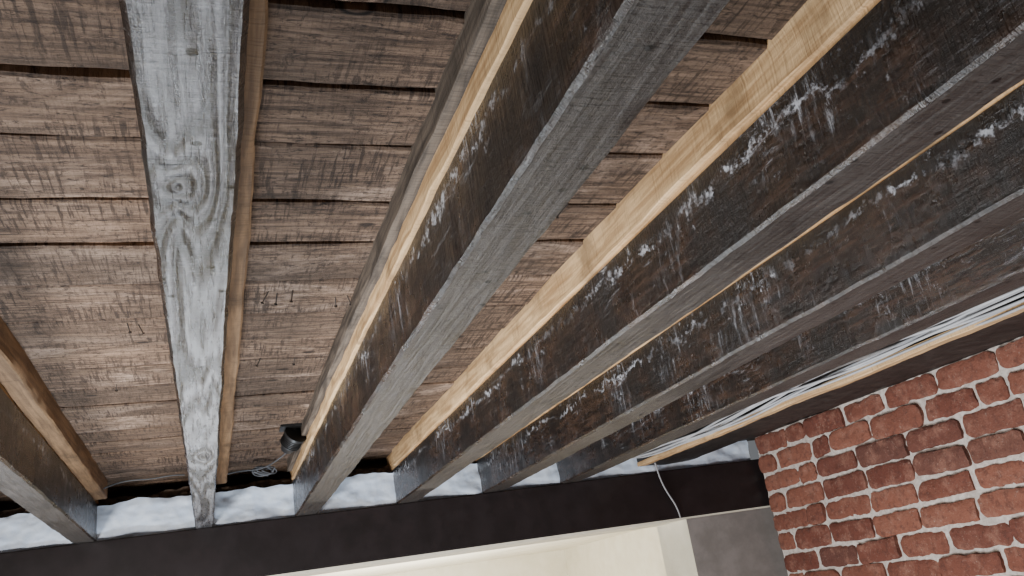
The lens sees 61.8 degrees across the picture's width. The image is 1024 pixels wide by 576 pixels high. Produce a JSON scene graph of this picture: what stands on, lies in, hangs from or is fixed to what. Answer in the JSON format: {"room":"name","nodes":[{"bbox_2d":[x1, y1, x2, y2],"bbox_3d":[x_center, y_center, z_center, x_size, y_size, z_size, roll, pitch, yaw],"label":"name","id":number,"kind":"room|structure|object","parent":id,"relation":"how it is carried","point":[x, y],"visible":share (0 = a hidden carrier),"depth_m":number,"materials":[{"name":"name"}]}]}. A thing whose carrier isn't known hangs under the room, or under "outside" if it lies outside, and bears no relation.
{"room":"basement","nodes":[
{"label":"basement","id":0,"kind":"room"},
{"bbox_2d":[0,462,472,517],"bbox_3d":[-1.581,0.769,2.965,5.143,0.057,0.616,-2,-21,-20],"label":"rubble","id":1,"kind":"object","parent":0,"point":[184,491],"depth_m":3.01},
{"bbox_2d":[0,440,750,552],"bbox_3d":[-1.558,0.824,2.904,5.183,0.129,0.223,-3,-20,-15],"label":"insulation","id":2,"kind":"structure","parent":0,"point":[139,516],"depth_m":3.00},
{"bbox_2d":[0,467,381,510],"bbox_3d":[-1.532,0.893,3.030,5.272,0.411,0.074,-2,-21,-20],"label":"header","id":3,"kind":"object","parent":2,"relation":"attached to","point":[3,507],"depth_m":3.12,"materials":[{"name":"brown wood"}]},
{"bbox_2d":[0,459,769,575],"bbox_3d":[-1.472,0.968,2.871,5.314,0.185,0.228,-3,-20,-15],"label":"lintel beam","id":4,"kind":"structure","parent":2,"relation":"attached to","point":[270,547],"depth_m":3.05,"materials":[{"name":"black wood"}]},
{"bbox_2d":[0,316,107,543],"bbox_3d":[-0.703,-0.083,0.848,0.114,0.195,4.822,-2,-21,-20],"label":"joist","id":5,"kind":"object","parent":4,"relation":"on","point":[46,469],"depth_m":1.92,"materials":[{"name":"brown wood"}]},
{"bbox_2d":[116,0,266,528],"bbox_3d":[-0.342,-0.100,0.962,0.110,0.194,4.788,-2,-21,-20],"label":"joist","id":6,"kind":"object","parent":4,"relation":"on","point":[194,68],"depth_m":0.77,"materials":[{"name":"grey wood"}]},
{"bbox_2d":[286,0,730,515],"bbox_3d":[-0.043,-0.113,1.055,0.132,0.194,4.759,-2,-21,-20],"label":"joist","id":7,"kind":"object","parent":4,"relation":"on","point":[531,97],"depth_m":0.93,"materials":[{"name":"wood"}]},
{"bbox_2d":[386,0,1023,503],"bbox_3d":[0.302,-0.128,1.164,0.117,0.194,4.727,-2,-21,-20],"label":"joist","id":8,"kind":"object","parent":4,"relation":"on","point":[846,93],"depth_m":1.08,"materials":[{"name":"brown wood"}]},
{"bbox_2d":[473,79,1023,492],"bbox_3d":[0.606,-0.142,1.260,0.122,0.195,4.698,-2,-21,-20],"label":"joist","id":9,"kind":"object","parent":4,"relation":"on","point":[967,186],"depth_m":1.42,"materials":[{"name":"brown wood"}]},
{"bbox_2d":[556,218,1023,482],"bbox_3d":[0.884,-0.154,1.347,0.098,0.194,4.671,-2,-21,-20],"label":"joist","id":10,"kind":"object","parent":4,"relation":"on","point":[992,267],"depth_m":1.82,"materials":[{"name":"brown wood"}]},
{"bbox_2d":[637,291,1023,466],"bbox_3d":[1.262,-0.182,1.463,0.276,0.175,4.623,-2,-21,-20],"label":"joist","id":11,"kind":"object","parent":4,"relation":"on","point":[953,346],"depth_m":2.32,"materials":[{"name":"beige wood"}]},
{"bbox_2d":[633,285,1023,457],"bbox_3d":[1.073,-0.124,1.407,0.169,0.107,4.314,-2,-21,-20],"label":"cable bundle","id":12,"kind":"object","parent":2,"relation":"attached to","point":[969,317],"visible":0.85,"depth_m":2.02,"materials":[{"name":"white plastic"}]},
{"bbox_2d":[654,463,680,517],"bbox_3d":[0.560,0.750,3.279,0.178,0.270,0.030,9,-26,-41],"label":"hanging cable","id":13,"kind":"object","parent":12,"relation":"hanging from","point":[654,463],"visible":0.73,"depth_m":3.30,"materials":[{"name":"white plastic"}]},
{"bbox_2d":[0,0,806,504],"bbox_3d":[-0.830,-0.175,0.896,5.198,0.058,4.918,-2,-21,-20],"label":"ceiling","id":14,"kind":"structure","parent":0,"point":[348,86],"depth_m":1.19,"materials":[{"name":"brown wood"}]},
{"bbox_2d":[104,453,285,488],"bbox_3d":[-0.995,0.565,2.681,0.588,0.030,0.409,-2,-21,-20],"label":"loose cable","id":15,"kind":"object","parent":14,"relation":"attached to","point":[261,473],"visible":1,"depth_m":2.86,"materials":[{"name":"black plastic"}]},
{"bbox_2d":[279,423,305,453],"bbox_3d":[-0.638,0.441,2.499,0.076,0.079,0.084,-2,-21,-20],"label":"fitting","id":16,"kind":"object","parent":14,"relation":"attached to","point":[291,440],"visible":1,"depth_m":2.48,"materials":[{"name":"black metal"}]},
{"bbox_2d":[381,550,567,575],"bbox_3d":[-1.913,2.709,4.795,5.661,1.933,0.111,-2,-21,-20],"label":"wall","id":17,"kind":"structure","parent":0,"point":[553,563],"depth_m":5.75,"materials":[{"name":"beige paint"}]},
{"bbox_2d":[313,528,643,575],"bbox_3d":[-1.679,1.412,4.047,5.661,0.089,2.294,-2,-21,-20],"label":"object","id":18,"kind":"object","parent":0,"point":[568,543],"depth_m":4.99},
{"bbox_2d":[564,526,666,575],"bbox_3d":[1.014,2.208,4.553,0.296,1.844,2.479,-2,-21,-20],"label":"wall","id":19,"kind":"structure","parent":0,"point":[638,552],"depth_m":5.08,"materials":[{"name":"beige paint"}]},
{"bbox_2d":[657,507,787,575],"bbox_3d":[1.019,1.753,3.190,0.546,1.778,0.247,-3,-20,-15],"label":"wall","id":20,"kind":"structure","parent":0,"point":[743,543],"depth_m":3.33,"materials":[{"name":"grey paint"}]},
{"bbox_2d":[271,506,769,575],"bbox_3d":[-1.461,1.061,2.847,5.314,0.007,0.223,-3,-20,-15],"label":"trim","id":21,"kind":"structure","parent":20,"relation":"attached to","point":[664,522],"depth_m":3.18,"materials":[{"name":"beige paint"}]},
{"bbox_2d":[755,336,1023,575],"bbox_3d":[1.917,0.711,1.099,0.200,2.052,4.663,-2,-21,-20],"label":"wall","id":22,"kind":"structure","parent":0,"point":[921,475],"depth_m":2.67,"materials":[{"name":"red brick"}]},
{"bbox_2d":[744,333,1023,440],"bbox_3d":[1.602,-0.242,1.540,0.444,0.111,4.505,-2,-21,-20],"label":"wall plate","id":23,"kind":"object","parent":22,"relation":"on","point":[1022,334],"depth_m":2.64,"materials":[{"name":"brown wood"}]}
]}

